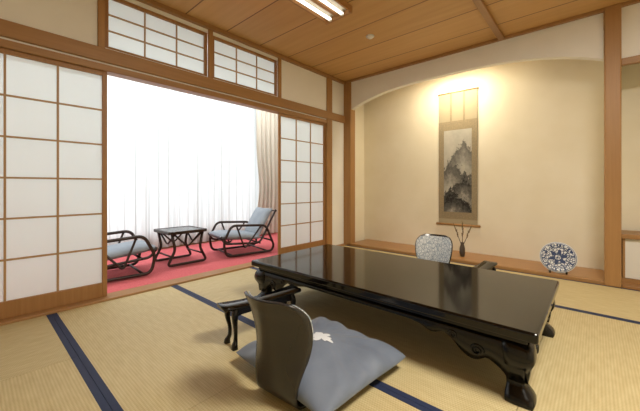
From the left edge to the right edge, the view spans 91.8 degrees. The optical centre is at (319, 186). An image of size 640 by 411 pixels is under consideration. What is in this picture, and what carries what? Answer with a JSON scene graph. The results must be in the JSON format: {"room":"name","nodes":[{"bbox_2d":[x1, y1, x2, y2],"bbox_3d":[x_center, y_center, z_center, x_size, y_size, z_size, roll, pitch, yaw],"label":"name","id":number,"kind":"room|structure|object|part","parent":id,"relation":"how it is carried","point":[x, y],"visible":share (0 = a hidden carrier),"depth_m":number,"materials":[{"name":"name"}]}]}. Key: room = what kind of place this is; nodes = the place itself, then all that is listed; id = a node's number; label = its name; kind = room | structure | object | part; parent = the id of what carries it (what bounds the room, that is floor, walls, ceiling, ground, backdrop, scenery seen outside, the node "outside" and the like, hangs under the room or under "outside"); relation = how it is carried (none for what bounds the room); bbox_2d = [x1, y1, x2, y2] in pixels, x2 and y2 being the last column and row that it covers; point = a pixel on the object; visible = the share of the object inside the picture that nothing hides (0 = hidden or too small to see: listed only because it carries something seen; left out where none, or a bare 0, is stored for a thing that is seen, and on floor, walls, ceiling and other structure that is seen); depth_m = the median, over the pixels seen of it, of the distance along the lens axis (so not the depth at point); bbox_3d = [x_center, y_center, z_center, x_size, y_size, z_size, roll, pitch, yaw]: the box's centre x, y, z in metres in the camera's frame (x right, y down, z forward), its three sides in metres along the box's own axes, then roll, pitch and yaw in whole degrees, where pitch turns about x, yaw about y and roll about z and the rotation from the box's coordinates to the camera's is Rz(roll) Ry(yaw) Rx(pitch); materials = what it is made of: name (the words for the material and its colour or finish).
{"room":"traditional dwelling","nodes":[
{"label":"traditional dwelling","id":0,"kind":"room"},
{"bbox_2d":[0,0,363,244],"bbox_3d":[-1.438,-0.560,3.109,0.140,3.020,6.540,0,0,42],"label":"wall","id":1,"kind":"structure","parent":0,"point":[73,19],"depth_m":4.19,"materials":[{"name":"white paint"}]},
{"bbox_2d":[0,47,106,319],"bbox_3d":[-2.142,-0.024,2.309,0.030,1.912,0.940,0,0,42],"label":"door","id":2,"kind":"structure","parent":1,"relation":"in","point":[53,113],"depth_m":2.38,"materials":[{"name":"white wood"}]},
{"bbox_2d":[97,0,104,47],"bbox_3d":[-1.833,-1.448,2.597,0.030,0.565,0.050,0,0,42],"label":"trim","id":3,"kind":"structure","parent":1,"relation":"attached to","point":[100,3],"depth_m":2.59,"materials":[{"name":"brown wood"}]},
{"bbox_2d":[0,262,254,325],"bbox_3d":[-1.191,0.951,3.358,0.160,0.038,3.840,0,0,42],"label":"trim","id":4,"kind":"structure","parent":1,"relation":"attached to","point":[150,287],"depth_m":2.75,"materials":[{"name":"brown wood"}]},
{"bbox_2d":[105,0,206,75],"bbox_3d":[-1.530,-1.409,2.987,0.035,0.482,0.932,0,0,42],"label":"window","id":5,"kind":"structure","parent":1,"relation":"in","point":[132,29],"depth_m":2.94,"materials":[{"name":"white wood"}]},
{"bbox_2d":[0,38,326,123],"bbox_3d":[-1.210,-1.008,3.374,0.110,0.055,3.840,0,0,42],"label":"trim","id":6,"kind":"structure","parent":1,"relation":"attached to","point":[113,71],"depth_m":2.85,"materials":[{"name":"brown wood"}]},
{"bbox_2d":[0,18,344,122],"bbox_3d":[-1.587,-1.107,2.867,0.040,0.115,5.980,0,0,42],"label":"trim","id":7,"kind":"structure","parent":1,"relation":"attached to","point":[8,29],"depth_m":2.79,"materials":[{"name":"brown wood"}]},
{"bbox_2d":[208,29,212,78],"bbox_3d":[-1.179,-1.448,3.334,0.030,0.565,0.050,0,0,42],"label":"trim","id":8,"kind":"structure","parent":1,"relation":"attached to","point":[210,32],"depth_m":3.32,"materials":[{"name":"brown wood"}]},
{"bbox_2d":[136,0,345,84],"bbox_3d":[-1.581,-1.708,2.862,0.055,0.045,5.980,0,0,42],"label":"trim","id":9,"kind":"structure","parent":1,"relation":"attached to","point":[152,3],"depth_m":3.48,"materials":[{"name":"brown wood"}]},
{"bbox_2d":[213,36,276,95],"bbox_3d":[-0.879,-1.409,3.720,0.035,0.482,0.922,0,0,42],"label":"window","id":10,"kind":"structure","parent":1,"relation":"in","point":[235,64],"depth_m":3.69,"materials":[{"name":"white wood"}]},
{"bbox_2d":[277,58,280,97],"bbox_3d":[-0.532,-1.448,4.063,0.030,0.565,0.050,0,0,42],"label":"trim","id":11,"kind":"structure","parent":1,"relation":"attached to","point":[279,59],"depth_m":4.04,"materials":[{"name":"brown wood"}]},
{"bbox_2d":[278,113,324,254],"bbox_3d":[-0.240,-0.024,4.452,0.030,1.912,0.940,0,0,42],"label":"door","id":12,"kind":"structure","parent":1,"relation":"in","point":[301,142],"depth_m":4.42,"materials":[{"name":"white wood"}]},
{"bbox_2d":[325,77,331,244],"bbox_3d":[0.108,-0.390,4.852,0.120,2.680,0.120,0,0,42],"label":"trim","id":13,"kind":"structure","parent":1,"relation":"attached to","point":[328,126],"depth_m":4.79,"materials":[{"name":"brown wood"}]},
{"bbox_2d":[0,239,639,410],"bbox_3d":[0.593,0.978,1.346,5.500,0.125,6.600,0,0,42],"label":"floor","id":14,"kind":"structure","parent":0,"point":[163,349],"depth_m":1.74,"materials":[{"name":"beige wicker"}]},
{"bbox_2d":[217,285,300,350],"bbox_3d":[-0.373,0.822,1.990,0.540,0.256,0.139,0,0,-40],"label":"lacquer armrest","id":15,"kind":"object","parent":14,"relation":"on","point":[239,307],"visible":0.71,"depth_m":1.88,"materials":[{"name":"black wood"}]},
{"bbox_3d":[-0.561,0.834,1.893,0.042,0.232,0.042,0,0,-40],"label":"leg","id":16,"kind":"part","parent":15,"relation":"part of","materials":[{"name":"black paint"}]},
{"bbox_3d":[-0.499,0.834,1.819,0.042,0.232,0.042,0,0,-40],"label":"leg","id":17,"kind":"part","parent":15,"relation":"part of","materials":[{"name":"black paint"}]},
{"bbox_3d":[-0.373,0.711,1.990,0.540,0.033,0.129,0,0,-40],"label":"armrest","id":18,"kind":"part","parent":15,"relation":"part of","materials":[{"name":"black paint"}]},
{"bbox_3d":[-0.185,0.834,2.087,0.042,0.232,0.042,0,0,-40],"label":"leg","id":19,"kind":"part","parent":15,"relation":"part of","materials":[{"name":"black paint"}]},
{"bbox_2d":[244,291,312,409],"bbox_3d":[-0.080,0.703,1.508,0.376,0.487,0.600,0,0,38],"label":"chair","id":20,"kind":"object","parent":14,"relation":"on","point":[284,332],"visible":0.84,"depth_m":1.29,"materials":[{"name":"black paint"}]},
{"bbox_3d":[-0.203,0.613,1.348,0.358,0.275,0.137,0,0,38],"label":"panel","id":21,"kind":"part","parent":20,"relation":"part of","materials":[{"name":"black wood"}]},
{"bbox_2d":[236,317,405,410],"bbox_3d":[-0.001,0.854,1.633,0.614,0.151,0.663,0,0,-44],"label":"floor cushion","id":22,"kind":"object","parent":20,"relation":"on","point":[343,361],"visible":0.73,"depth_m":1.46,"materials":[{"name":"grey fabric"}]},
{"bbox_2d":[251,244,558,410],"bbox_3d":[0.493,0.781,2.310,1.980,0.338,1.000,0,0,42],"label":"table","id":23,"kind":"object","parent":14,"relation":"on","point":[502,318],"visible":0.95,"depth_m":1.81,"materials":[{"name":"black wood"}]},
{"bbox_3d":[-0.463,0.819,2.600,0.132,0.262,0.132,0,0,42],"label":"leg","id":24,"kind":"part","parent":23,"relation":"part of","materials":[{"name":"black paint"}]},
{"bbox_3d":[0.493,0.673,2.310,1.890,0.033,0.910,0,0,42],"label":"waist frame","id":25,"kind":"part","parent":23,"relation":"part of","materials":[{"name":"black paint"}]},
{"bbox_3d":[0.895,0.819,1.395,0.132,0.262,0.132,0,0,42],"label":"leg","id":26,"kind":"part","parent":23,"relation":"part of","materials":[{"name":"black paint"}]},
{"bbox_3d":[1.450,0.819,2.020,0.132,0.262,0.132,0,0,42],"label":"leg","id":27,"kind":"part","parent":23,"relation":"part of","materials":[{"name":"black paint"}]},
{"bbox_2d":[415,234,452,262],"bbox_3d":[1.041,0.715,2.941,0.357,0.462,0.570,0,0,32],"label":"chair","id":28,"kind":"object","parent":14,"relation":"on","point":[433,247],"visible":0.49,"depth_m":3.12,"materials":[{"name":"white fabric"}]},
{"bbox_2d":[459,242,464,256],"bbox_3d":[1.875,0.823,4.085,0.072,0.185,0.072,0,0,42],"label":"flower vase","id":29,"kind":"object","parent":14,"relation":"on","point":[462,247],"visible":1,"depth_m":4.06,"materials":[{"name":"brown ceramic"}]},
{"bbox_2d":[474,260,497,270],"bbox_3d":[1.390,0.822,2.711,0.540,0.256,0.139,0,0,-42],"label":"lacquer armrest","id":30,"kind":"object","parent":14,"relation":"on","point":[488,265],"visible":0.2,"depth_m":2.79,"materials":[{"name":"black wood"}]},
{"bbox_2d":[540,242,577,274],"bbox_3d":[2.531,0.752,3.299,0.320,0.333,0.138,0,0,34],"label":"plate","id":31,"kind":"object","parent":14,"relation":"on","point":[558,257],"visible":1,"depth_m":3.29,"materials":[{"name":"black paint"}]},
{"bbox_2d":[622,230,639,284],"bbox_3d":[3.703,0.693,2.589,1.720,0.475,0.390,0,0,42],"label":"base cabinet","id":32,"kind":"object","parent":14,"relation":"on","point":[630,239],"visible":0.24,"depth_m":3.00,"materials":[{"name":"brown wood"}]},
{"bbox_2d":[154,0,629,80],"bbox_3d":[0.614,-1.770,1.287,5.590,0.080,6.740,0,0,42],"label":"ceiling","id":33,"kind":"structure","parent":0,"point":[404,31],"depth_m":3.30,"materials":[{"name":"brown wood"}]},
{"bbox_2d":[289,0,351,24],"bbox_3d":[-0.239,-1.691,2.592,0.330,0.078,1.288,0,0,42],"label":"ceiling light","id":34,"kind":"object","parent":33,"relation":"attached to","point":[327,11],"visible":1,"depth_m":2.93,"materials":[{"name":"beige plastic"}]},
{"bbox_2d":[366,34,373,38],"bbox_3d":[0.575,-1.716,3.555,0.096,0.028,0.096,0,0,42],"label":"smoke detector","id":35,"kind":"object","parent":33,"relation":"attached to","point":[369,36],"visible":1,"depth_m":3.53,"materials":[{"name":"white plastic"}]},
{"bbox_2d":[472,0,504,40],"bbox_3d":[0.113,-1.710,1.340,0.060,0.040,5.955,0,0,42],"label":"trim","id":36,"kind":"structure","parent":33,"relation":"attached to","point":[481,6],"depth_m":3.13,"materials":[{"name":"brown wood"}]},
{"bbox_2d":[351,3,639,109],"bbox_3d":[2.494,-1.465,3.322,5.280,0.530,0.080,0,0,42],"label":"wall","id":37,"kind":"structure","parent":0,"point":[581,39],"depth_m":3.48,"materials":[{"name":"white paint"}]},
{"bbox_2d":[344,82,354,244],"bbox_3d":[0.479,-0.390,5.118,0.160,2.680,0.130,0,0,42],"label":"trim","id":38,"kind":"structure","parent":37,"relation":"attached to","point":[349,125],"depth_m":5.06,"materials":[{"name":"brown wood"}]},
{"bbox_2d":[345,0,639,82],"bbox_3d":[2.425,-1.715,3.300,5.355,0.030,0.045,0,0,42],"label":"trim","id":39,"kind":"structure","parent":37,"relation":"attached to","point":[631,2],"depth_m":3.57,"materials":[{"name":"brown wood"}]},
{"bbox_2d":[604,3,621,287],"bbox_3d":[2.832,-0.390,3.002,0.120,2.680,0.150,0,0,42],"label":"wooden pillar","id":40,"kind":"structure","parent":37,"relation":"attached to","point":[612,14],"depth_m":2.95,"materials":[{"name":"brown wood"}]},
{"bbox_2d":[622,55,639,65],"bbox_3d":[3.655,-1.183,2.245,2.115,0.065,0.050,0,0,42],"label":"trim","id":41,"kind":"structure","parent":37,"relation":"attached to","point":[632,60],"depth_m":2.89,"materials":[{"name":"brown wood"}]},
{"bbox_2d":[364,30,639,269],"bbox_3d":[2.777,-0.365,3.806,5.500,2.730,0.100,0,0,42],"label":"wall","id":42,"kind":"structure","parent":0,"point":[541,122],"depth_m":3.97,"materials":[{"name":"beige paint"}]},
{"bbox_2d":[436,86,480,227],"bbox_3d":[1.967,-0.449,4.437,0.600,2.009,0.032,0,0,42],"label":"scroll","id":43,"kind":"object","parent":42,"relation":"hanging from","point":[458,110],"visible":1,"depth_m":4.42,"materials":[{"name":"beige paper"}]},
{"bbox_2d":[444,128,471,212],"bbox_3d":[1.967,-0.230,4.437,0.380,1.180,0.003,0,0,42],"label":"painting","id":44,"kind":"object","parent":43,"relation":"attached to","point":[457,141],"depth_m":4.43},
{"bbox_3d":[1.968,-1.365,4.439,0.550,0.018,0.018,0,0,42],"label":"rod","id":45,"kind":"part","parent":43,"relation":"part of","materials":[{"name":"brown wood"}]},
{"bbox_2d":[350,243,603,284],"bbox_3d":[1.631,0.936,4.018,3.025,0.047,0.045,0,0,42],"label":"trim","id":46,"kind":"structure","parent":42,"relation":"attached to","point":[562,276],"depth_m":3.48,"materials":[{"name":"brown wood"}]},
{"bbox_3d":[-2.075,-2.090,3.982,2.010,0.080,5.800,0,0,42],"label":"ceiling","id":47,"kind":"structure","parent":0,"visible":0},
{"bbox_3d":[-2.561,-2.015,4.480,0.040,0.030,5.000,0,0,42],"label":"rail","id":48,"kind":"object","parent":47,"relation":"attached to","visible":0},
{"bbox_2d":[107,71,258,248],"bbox_3d":[-2.651,-0.530,4.426,0.089,2.900,4.900,0,0,42],"label":"sheer curtain","id":49,"kind":"object","parent":48,"relation":"hanging from","point":[175,158],"visible":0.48,"depth_m":4.84,"materials":[{"name":"white fabric"}]},
{"bbox_2d":[256,109,277,234],"bbox_3d":[-1.033,-0.535,6.065,0.085,2.890,0.540,0,0,42],"label":"curtain","id":50,"kind":"object","parent":48,"relation":"hanging from","point":[266,122],"visible":0.7,"depth_m":6.08,"materials":[{"name":"beige fabric"}]},
{"bbox_3d":[-2.041,1.000,3.952,1.900,0.080,5.600,0,0,42],"label":"floor","id":51,"kind":"structure","parent":0,"visible":0},
{"bbox_2d":[107,233,277,292],"bbox_3d":[-2.015,0.953,3.875,1.700,0.014,5.320,0,0,42],"label":"carpet","id":52,"kind":"object","parent":51,"relation":"on","point":[215,260],"visible":0.44,"depth_m":3.88,"materials":[{"name":"red carpet"}]},
{"bbox_2d":[107,230,157,281],"bbox_3d":[-2.242,0.625,3.261,0.846,0.621,0.574,0,0,-44],"label":"lounge chair","id":53,"kind":"object","parent":52,"relation":"on","point":[135,247],"visible":0.44,"depth_m":3.25,"materials":[{"name":"wicker"}]},
{"bbox_3d":[-2.421,0.718,3.463,0.765,0.434,0.034,0,0,-44],"label":"frame","id":54,"kind":"part","parent":53,"relation":"part of","materials":[{"name":"wicker"}]},
{"bbox_2d":[107,240,155,260],"bbox_3d":[-2.156,0.681,3.345,0.597,0.135,0.470,0,0,-44],"label":"seat cushion","id":55,"kind":"object","parent":53,"relation":"on","point":[119,250],"depth_m":3.27,"materials":[{"name":"grey fabric"}]},
{"bbox_3d":[-2.074,0.565,3.090,0.846,0.476,0.030,0,0,-44],"label":"seat rail","id":56,"kind":"part","parent":53,"relation":"part of","materials":[{"name":"wicker"}]},
{"bbox_2d":[154,226,206,266],"bbox_3d":[-1.754,0.731,3.898,0.476,0.414,0.480,0,0,42],"label":"side table","id":57,"kind":"object","parent":52,"relation":"on","point":[173,231],"visible":0.99,"depth_m":3.85,"materials":[{"name":"wicker"}]},
{"bbox_3d":[-1.904,0.744,4.031,0.033,0.387,0.480,0,0,42],"label":"leg frame","id":58,"kind":"part","parent":57,"relation":"part of","materials":[{"name":"wicker"}]},
{"bbox_3d":[-1.754,0.542,3.898,0.476,0.036,0.476,0,0,42],"label":"frame","id":59,"kind":"part","parent":57,"relation":"part of","materials":[{"name":"wood"}]},
{"bbox_3d":[-1.754,0.534,3.898,0.420,0.012,0.420,0,0,42],"label":"glass","id":60,"kind":"part","parent":57,"relation":"part of","materials":[{"name":"grey"}]},
{"bbox_3d":[-1.605,0.744,3.765,0.033,0.387,0.480,0,0,42],"label":"leg frame","id":61,"kind":"part","parent":57,"relation":"part of","materials":[{"name":"wicker"}]},
{"bbox_2d":[208,207,276,257],"bbox_3d":[-1.122,0.625,4.499,0.846,0.621,0.574,0,0,-38],"label":"lounge chair","id":62,"kind":"object","parent":52,"relation":"on","point":[259,217],"visible":1,"depth_m":4.42,"materials":[{"name":"wicker"}]},
{"bbox_3d":[-1.301,0.718,4.702,0.765,0.434,0.034,0,0,-38],"label":"frame","id":63,"kind":"part","parent":62,"relation":"part of","materials":[{"name":"wicker"}]},
{"bbox_2d":[209,230,260,239],"bbox_3d":[-1.216,0.681,4.425,0.597,0.135,0.470,0,0,-38],"label":"seat cushion","id":64,"kind":"object","parent":62,"relation":"on","point":[218,234],"depth_m":4.31,"materials":[{"name":"grey fabric"}]},
{"bbox_3d":[-0.973,0.565,4.311,0.846,0.476,0.030,0,0,-38],"label":"seat rail","id":65,"kind":"part","parent":62,"relation":"part of","materials":[{"name":"wood"}]},
{"bbox_3d":[-0.965,0.718,4.279,0.765,0.434,0.034,0,0,-38],"label":"frame","id":66,"kind":"part","parent":62,"relation":"part of","materials":[{"name":"wicker"}]},
{"bbox_2d":[244,207,271,236],"bbox_3d":[-0.936,0.514,4.647,0.251,0.399,0.470,0,0,-38],"label":"cushion","id":67,"kind":"object","parent":62,"relation":"on","point":[260,215],"depth_m":4.53,"materials":[{"name":"grey fabric"}]},
{"bbox_3d":[-2.751,-0.535,4.582,0.100,3.070,5.800,0,0,42],"label":"wall","id":68,"kind":"structure","parent":0,"visible":0},
{"bbox_2d":[158,233,266,248],"bbox_3d":[-2.786,0.915,4.453,0.020,0.090,5.360,0,0,42],"label":"trim","id":69,"kind":"structure","parent":68,"relation":"attached to","point":[265,233],"depth_m":5.07,"materials":[{"name":"brown wood"}]}
]}

